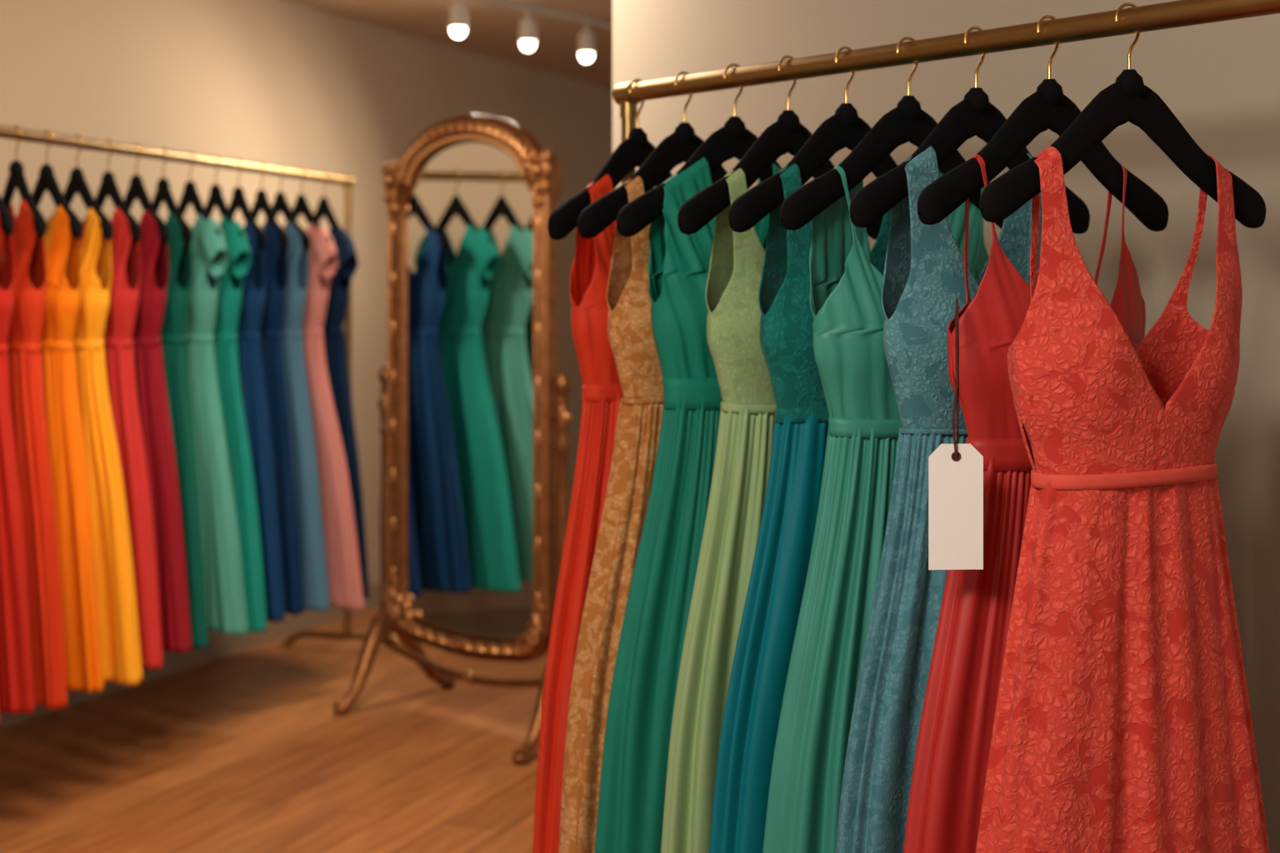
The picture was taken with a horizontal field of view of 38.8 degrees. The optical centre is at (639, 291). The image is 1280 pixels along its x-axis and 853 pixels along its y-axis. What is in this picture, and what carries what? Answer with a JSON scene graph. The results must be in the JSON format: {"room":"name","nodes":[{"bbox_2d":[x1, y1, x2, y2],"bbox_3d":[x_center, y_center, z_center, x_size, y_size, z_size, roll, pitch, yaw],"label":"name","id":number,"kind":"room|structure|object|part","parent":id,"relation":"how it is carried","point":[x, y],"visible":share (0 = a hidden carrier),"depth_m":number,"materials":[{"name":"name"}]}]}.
{"room":"clothing store","nodes":[
{"label":"clothing store","id":0,"kind":"room"},
{"bbox_2d":[0,606,547,852],"bbox_3d":[-0.300,1.350,4.300,11.200,0.100,13.800,0,0,0],"label":"floor","id":1,"kind":"structure","parent":0,"point":[248,751],"depth_m":5.01,"materials":[{"name":"brown wood"}]},
{"bbox_2d":[0,125,404,647],"bbox_3d":[-1.442,0.441,5.137,0.520,1.719,3.050,0,0,15],"label":"clothing rack","id":2,"kind":"object","parent":1,"relation":"on","point":[7,132],"visible":0.77,"depth_m":5.79,"materials":[{"name":"gold metal"}]},
{"bbox_2d":[0,198,14,234],"bbox_3d":[-1.619,-0.279,4.468,0.040,0.286,0.345,0,0,-41],"label":"hanger","id":3,"kind":"object","parent":2,"relation":"hanging from","point":[7,222],"visible":1,"depth_m":4.34,"materials":[{"name":"black plastic"}]},
{"bbox_2d":[0,225,34,714],"bbox_3d":[-1.619,0.383,4.469,0.118,1.219,0.557,0,0,-41],"label":"dress","id":4,"kind":"object","parent":3,"relation":"hanging from","point":[17,696],"visible":0.98,"depth_m":4.31,"materials":[{"name":"red fabric"}]},
{"bbox_2d":[0,125,46,236],"bbox_3d":[-1.583,-0.279,4.606,0.040,0.286,0.345,0,0,-40],"label":"hanger","id":5,"kind":"object","parent":2,"relation":"hanging from","point":[16,179],"visible":0.9,"depth_m":4.57,"materials":[{"name":"black plastic"}]},
{"bbox_2d":[0,199,67,709],"bbox_3d":[-1.587,0.387,4.605,0.114,1.244,0.575,0,0,-39],"label":"dress","id":6,"kind":"object","parent":5,"relation":"hanging from","point":[24,353],"visible":0.75,"depth_m":4.49,"materials":[{"name":"red fabric"}]},
{"bbox_2d":[31,130,82,238],"bbox_3d":[-1.548,-0.279,4.736,0.345,0.286,0.040,0,0,44],"label":"hanger","id":7,"kind":"object","parent":2,"relation":"hanging from","point":[47,180],"visible":0.68,"depth_m":4.70,"materials":[{"name":"black plastic"}]},
{"bbox_2d":[30,205,104,693],"bbox_3d":[-1.548,0.390,4.735,0.527,1.230,0.117,0,0,44],"label":"dress","id":8,"kind":"object","parent":7,"relation":"hanging from","point":[83,662],"visible":0.47,"depth_m":4.62,"materials":[{"name":"orange fabric"}]},
{"bbox_2d":[44,135,113,239],"bbox_3d":[-1.512,-0.279,4.874,0.345,0.286,0.040,0,0,43],"label":"hanger","id":9,"kind":"object","parent":2,"relation":"hanging from","point":[77,183],"visible":0.73,"depth_m":4.84,"materials":[{"name":"black plastic"}]},
{"bbox_2d":[45,208,143,684],"bbox_3d":[-1.516,0.392,4.874,0.612,1.238,0.114,0,0,43],"label":"dress","id":10,"kind":"object","parent":9,"relation":"hanging from","point":[119,632],"visible":0.43,"depth_m":4.75,"materials":[{"name":"orange fabric"}]},
{"bbox_2d":[81,139,141,241],"bbox_3d":[-1.472,-0.279,5.024,0.040,0.286,0.345,0,0,-44],"label":"hanger","id":11,"kind":"object","parent":2,"relation":"hanging from","point":[108,187],"visible":0.66,"depth_m":4.99,"materials":[{"name":"black plastic"}]},
{"bbox_2d":[80,207,163,669],"bbox_3d":[-1.476,0.384,5.028,0.125,1.238,0.573,0,0,-44],"label":"dress","id":12,"kind":"object","parent":11,"relation":"hanging from","point":[125,252],"visible":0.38,"depth_m":4.91,"materials":[{"name":"red fabric"}]},
{"bbox_2d":[123,143,169,243],"bbox_3d":[-1.434,-0.279,5.168,0.040,0.286,0.345,0,0,-44],"label":"hanger","id":13,"kind":"object","parent":2,"relation":"hanging from","point":[137,190],"visible":0.7,"depth_m":5.13,"materials":[{"name":"black fabric"}]},
{"bbox_2d":[131,209,192,653],"bbox_3d":[-1.439,0.377,5.169,0.117,1.224,0.553,0,0,-44],"label":"dress","id":14,"kind":"object","parent":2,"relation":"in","point":[149,370],"visible":0.46,"depth_m":5.05,"materials":[{"name":"red fabric"}]},
{"bbox_2d":[151,147,192,244],"bbox_3d":[-1.396,-0.279,5.312,0.040,0.286,0.345,0,0,-40],"label":"hanger","id":15,"kind":"object","parent":2,"relation":"hanging from","point":[163,193],"visible":0.69,"depth_m":5.27,"materials":[{"name":"black fabric"}]},
{"bbox_2d":[160,211,208,649],"bbox_3d":[-1.400,0.386,5.312,0.114,1.242,0.522,0,0,-42],"label":"dress","id":16,"kind":"object","parent":15,"relation":"hanging from","point":[174,322],"visible":0.37,"depth_m":5.20,"materials":[{"name":"fabric"}]},
{"bbox_2d":[177,151,219,236],"bbox_3d":[-1.355,-0.279,5.467,0.040,0.286,0.345,0,0,-42],"label":"hanger","id":17,"kind":"object","parent":2,"relation":"hanging from","point":[190,195],"visible":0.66,"depth_m":5.45,"materials":[{"name":"black fabric"}]},
{"bbox_2d":[185,214,247,634],"bbox_3d":[-1.352,0.379,5.467,0.127,1.227,0.618,0,0,-42],"label":"dress","id":18,"kind":"object","parent":17,"relation":"hanging from","point":[225,602],"visible":0.38,"depth_m":5.33,"materials":[{"name":"green fabric"}]},
{"bbox_2d":[204,155,243,237],"bbox_3d":[-1.314,-0.279,5.622,0.040,0.286,0.345,0,0,-40],"label":"hanger","id":19,"kind":"object","parent":2,"relation":"hanging from","point":[216,198],"visible":0.62,"depth_m":5.60,"materials":[{"name":"black fabric"}]},
{"bbox_2d":[190,216,267,633],"bbox_3d":[-1.318,0.389,5.622,0.118,1.248,0.605,0,0,-39],"label":"dress","id":20,"kind":"object","parent":19,"relation":"hanging from","point":[231,282],"visible":0.42,"depth_m":5.49,"materials":[{"name":"green fabric"}]},
{"bbox_2d":[228,159,266,248],"bbox_3d":[-1.276,-0.279,5.766,0.040,0.286,0.345,0,0,-39],"label":"hanger","id":21,"kind":"object","parent":2,"relation":"hanging from","point":[238,200],"visible":0.64,"depth_m":5.72,"materials":[{"name":"black plastic"}]},
{"bbox_2d":[236,220,284,622],"bbox_3d":[-1.275,0.393,5.760,0.112,1.240,0.531,0,0,-39],"label":"dress","id":22,"kind":"object","parent":21,"relation":"hanging from","point":[249,352],"visible":0.45,"depth_m":5.65,"materials":[{"name":"blue fabric"}]},
{"bbox_2d":[242,162,289,249],"bbox_3d":[-1.235,-0.279,5.920,0.040,0.286,0.345,0,0,-39],"label":"hanger","id":23,"kind":"object","parent":2,"relation":"hanging from","point":[261,203],"visible":0.71,"depth_m":5.88,"materials":[{"name":"black fabric"}]},
{"bbox_2d":[243,220,304,615],"bbox_3d":[-1.237,0.392,5.918,0.115,1.255,0.509,0,0,-38],"label":"dress","id":24,"kind":"object","parent":23,"relation":"hanging from","point":[277,264],"visible":0.41,"depth_m":5.80,"materials":[{"name":"blue fabric"}]},
{"bbox_2d":[260,165,310,249],"bbox_3d":[-1.199,-0.279,6.054,0.040,0.286,0.345,0,0,-43],"label":"hanger","id":25,"kind":"object","parent":2,"relation":"hanging from","point":[280,204],"visible":0.68,"depth_m":6.02,"materials":[{"name":"black fabric"}]},
{"bbox_2d":[261,221,330,611],"bbox_3d":[-1.203,0.398,6.058,0.119,1.266,0.552,0,0,-42],"label":"dress","id":26,"kind":"object","parent":25,"relation":"hanging from","point":[315,581],"visible":0.4,"depth_m":5.93,"materials":[{"name":"blue fabric"}]},
{"bbox_2d":[282,168,330,243],"bbox_3d":[-1.159,-0.279,6.209,0.040,0.286,0.345,0,0,-44],"label":"hanger","id":27,"kind":"object","parent":2,"relation":"hanging from","point":[301,206],"visible":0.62,"depth_m":6.19,"materials":[{"name":"black plastic"}]},
{"bbox_2d":[283,223,364,609],"bbox_3d":[-1.159,0.405,6.207,0.694,1.280,0.113,0,0,45],"label":"dress","id":28,"kind":"object","parent":27,"relation":"hanging from","point":[339,533],"visible":0.44,"depth_m":6.06,"materials":[{"name":"pink fabric"}]},
{"bbox_2d":[305,171,351,244],"bbox_3d":[-1.112,-0.279,6.384,0.040,0.286,0.345,0,0,-42],"label":"hanger","id":29,"kind":"object","parent":2,"relation":"hanging from","point":[323,209],"visible":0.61,"depth_m":6.37,"materials":[{"name":"black plastic"}]},
{"bbox_2d":[305,225,369,598],"bbox_3d":[-1.111,0.405,6.380,0.120,1.277,0.560,0,0,-42],"label":"dress","id":30,"kind":"object","parent":29,"relation":"hanging from","point":[334,343],"visible":0.32,"depth_m":6.27,"materials":[{"name":"blue fabric"}]},
{"bbox_2d":[333,114,572,764],"bbox_3d":[-0.491,0.381,5.484,0.975,1.838,0.519,0,0,45],"label":"mirror","id":31,"kind":"object","parent":1,"relation":"on","point":[475,417],"visible":0.98,"depth_m":5.49,"materials":[{"name":"brown metal"}]},
{"bbox_3d":[-0.522,0.287,5.506,0.646,1.521,0.001,0,0,45],"label":"glass","id":32,"kind":"part","parent":31,"relation":"part of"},
{"bbox_3d":[-0.529,0.285,5.499,0.792,1.645,0.075,0,0,45],"label":"frame","id":33,"kind":"part","parent":31,"relation":"part of","materials":[{"name":"brown metal"}]},
{"bbox_2d":[612,0,1279,184],"bbox_3d":[0.537,0.468,2.409,0.479,1.663,1.894,0,0,-37],"label":"clothing rack","id":34,"kind":"object","parent":1,"relation":"on","point":[1178,13],"visible":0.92,"depth_m":2.52,"materials":[{"name":"gold metal"}]},
{"bbox_2d":[547,78,672,239],"bbox_3d":[-0.004,-0.225,3.120,0.040,0.283,0.471,0,0,37],"label":"hanger","id":35,"kind":"object","parent":34,"relation":"hanging from","point":[631,153],"visible":0.62,"depth_m":3.06,"materials":[{"name":"black fabric"}]},
{"bbox_2d":[532,174,623,852],"bbox_3d":[-0.005,0.500,3.118,0.127,1.400,0.603,0,0,37],"label":"gown","id":36,"kind":"object","parent":35,"relation":"hanging from","point":[602,391],"visible":0.25,"depth_m":2.98,"materials":[{"name":"red fabric"}]},
{"bbox_2d":[577,70,727,239],"bbox_3d":[0.074,-0.225,3.018,0.471,0.283,0.040,0,0,-44],"label":"hanger","id":37,"kind":"object","parent":34,"relation":"hanging from","point":[677,147],"visible":0.66,"depth_m":2.96,"materials":[{"name":"black fabric"}]},
{"bbox_2d":[558,175,733,852],"bbox_3d":[0.075,0.505,3.018,0.574,1.390,0.116,0,0,-44],"label":"gown","id":38,"kind":"object","parent":37,"relation":"hanging from","point":[629,325],"visible":0.29,"depth_m":2.90,"materials":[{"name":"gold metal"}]},
{"bbox_2d":[616,63,782,237],"bbox_3d":[0.152,-0.225,2.915,0.471,0.283,0.040,0,0,-38],"label":"hanger","id":39,"kind":"object","parent":34,"relation":"hanging from","point":[732,140],"visible":0.56,"depth_m":2.87,"materials":[{"name":"black fabric"}]},
{"bbox_2d":[594,157,812,852],"bbox_3d":[0.149,0.492,2.912,0.593,1.416,0.126,0,0,-38],"label":"gown","id":40,"kind":"object","parent":39,"relation":"hanging from","point":[634,770],"visible":0.44,"depth_m":2.80,"materials":[{"name":"green fabric"}]},
{"bbox_2d":[677,55,883,239],"bbox_3d":[0.230,-0.225,2.812,0.472,0.283,0.040,0,0,-43],"label":"hanger","id":41,"kind":"object","parent":34,"relation":"hanging from","point":[786,135],"visible":0.62,"depth_m":2.76,"materials":[{"name":"black fabric"}]},
{"bbox_2d":[660,168,776,852],"bbox_3d":[0.227,0.506,2.812,0.591,1.388,0.123,0,0,-43],"label":"gown","id":42,"kind":"object","parent":41,"relation":"hanging from","point":[746,427],"visible":0.4,"depth_m":2.69,"materials":[{"name":"green fabric"}]},
{"bbox_2d":[728,45,898,232],"bbox_3d":[0.308,-0.225,2.710,0.472,0.283,0.040,0,0,-40],"label":"hanger","id":43,"kind":"object","parent":34,"relation":"hanging from","point":[844,128],"visible":0.59,"depth_m":2.66,"materials":[{"name":"black fabric"}]},
{"bbox_2d":[709,163,891,852],"bbox_3d":[0.304,0.506,2.711,0.593,1.388,0.125,0,0,-40],"label":"gown","id":44,"kind":"object","parent":43,"relation":"hanging from","point":[773,600],"visible":0.41,"depth_m":2.59,"materials":[{"name":"teal fabric"}]},
{"bbox_2d":[780,36,1004,230],"bbox_3d":[0.386,-0.225,2.607,0.472,0.283,0.040,0,0,-35],"label":"hanger","id":45,"kind":"object","parent":34,"relation":"hanging from","point":[906,122],"visible":0.65,"depth_m":2.56,"materials":[{"name":"black fabric"}]},
{"bbox_2d":[762,161,988,852],"bbox_3d":[0.386,0.494,2.606,0.592,1.413,0.125,0,0,-37],"label":"gown","id":46,"kind":"object","parent":45,"relation":"hanging from","point":[812,741],"visible":0.38,"depth_m":2.50,"materials":[{"name":"green fabric"}]},
{"bbox_2d":[849,25,1089,234],"bbox_3d":[0.464,-0.225,2.505,0.471,0.283,0.040,0,0,-37],"label":"hanger","id":47,"kind":"object","parent":34,"relation":"hanging from","point":[973,116],"visible":0.75,"depth_m":2.47,"materials":[{"name":"black fabric"}]},
{"bbox_2d":[835,146,1042,852],"bbox_3d":[0.463,0.501,2.502,0.586,1.399,0.119,0,0,-39],"label":"gown","id":48,"kind":"object","parent":47,"relation":"hanging from","point":[923,279],"visible":0.42,"depth_m":2.40,"materials":[{"name":"blue fabric"}]},
{"bbox_2d":[916,15,1169,231],"bbox_3d":[0.542,-0.225,2.402,0.472,0.283,0.040,0,0,-35],"label":"hanger","id":49,"kind":"object","parent":34,"relation":"hanging from","point":[1047,108],"visible":0.88,"depth_m":2.38,"materials":[{"name":"black fabric"}]},
{"bbox_2d":[903,154,1145,852],"bbox_3d":[0.540,0.512,2.403,0.582,1.376,0.121,0,0,-35],"label":"gown","id":50,"kind":"object","parent":49,"relation":"hanging from","point":[952,750],"visible":0.38,"depth_m":2.30,"materials":[{"name":"red fabric"}]},
{"bbox_2d":[928,298,983,569],"bbox_3d":[0.392,0.175,2.237,0.046,0.335,0.059,0,0,45],"label":"price tag","id":51,"kind":"object","parent":50,"relation":"hanging from","point":[955,470],"visible":1,"depth_m":2.23,"materials":[{"name":"white paper"}]},
{"bbox_2d":[979,2,1265,228],"bbox_3d":[0.620,-0.225,2.300,0.471,0.283,0.040,0,0,-28],"label":"hanger","id":52,"kind":"object","parent":34,"relation":"hanging from","point":[1127,99],"visible":0.91,"depth_m":2.29,"materials":[{"name":"black fabric"}]},
{"bbox_2d":[975,145,1269,852],"bbox_3d":[0.611,0.510,2.282,0.610,1.380,0.140,0,0,-28],"label":"gown","id":53,"kind":"object","parent":52,"relation":"hanging from","point":[1122,723],"visible":0.99,"depth_m":2.22,"materials":[{"name":"red fabric"}]},
{"bbox_2d":[0,0,612,632],"bbox_3d":[-2.412,0.100,4.322,0.120,2.400,13.989,0,0,22],"label":"wall","id":54,"kind":"structure","parent":0,"point":[287,84],"depth_m":6.83,"materials":[{"name":"paint"}]},
{"bbox_2d":[0,580,381,728],"bbox_3d":[-2.349,1.250,4.297,0.015,0.100,13.989,0,0,22],"label":"baseboard","id":55,"kind":"structure","parent":54,"relation":"attached to","point":[220,645],"depth_m":6.45,"materials":[{"name":"beige wood"}]},
{"bbox_2d":[285,0,612,89],"bbox_3d":[-0.300,-1.150,4.300,11.200,0.100,13.800,0,0,0],"label":"ceiling","id":56,"kind":"structure","parent":0,"point":[492,30],"depth_m":7.50,"materials":[{"name":"paint"}]},
{"bbox_2d":[448,0,612,62],"bbox_3d":[-0.331,-1.011,7.119,1.334,0.178,2.070,0,0,0],"label":"track light","id":57,"kind":"object","parent":56,"relation":"attached to","point":[457,14],"depth_m":6.94,"materials":[{"name":"white metal"}]},
{"bbox_2d":[612,0,1279,852],"bbox_3d":[1.965,0.100,1.455,0.220,2.400,6.401,0,0,-37],"label":"wall","id":58,"kind":"structure","parent":0,"point":[1220,80],"depth_m":2.84,"materials":[{"name":"beige paint"}]}
]}

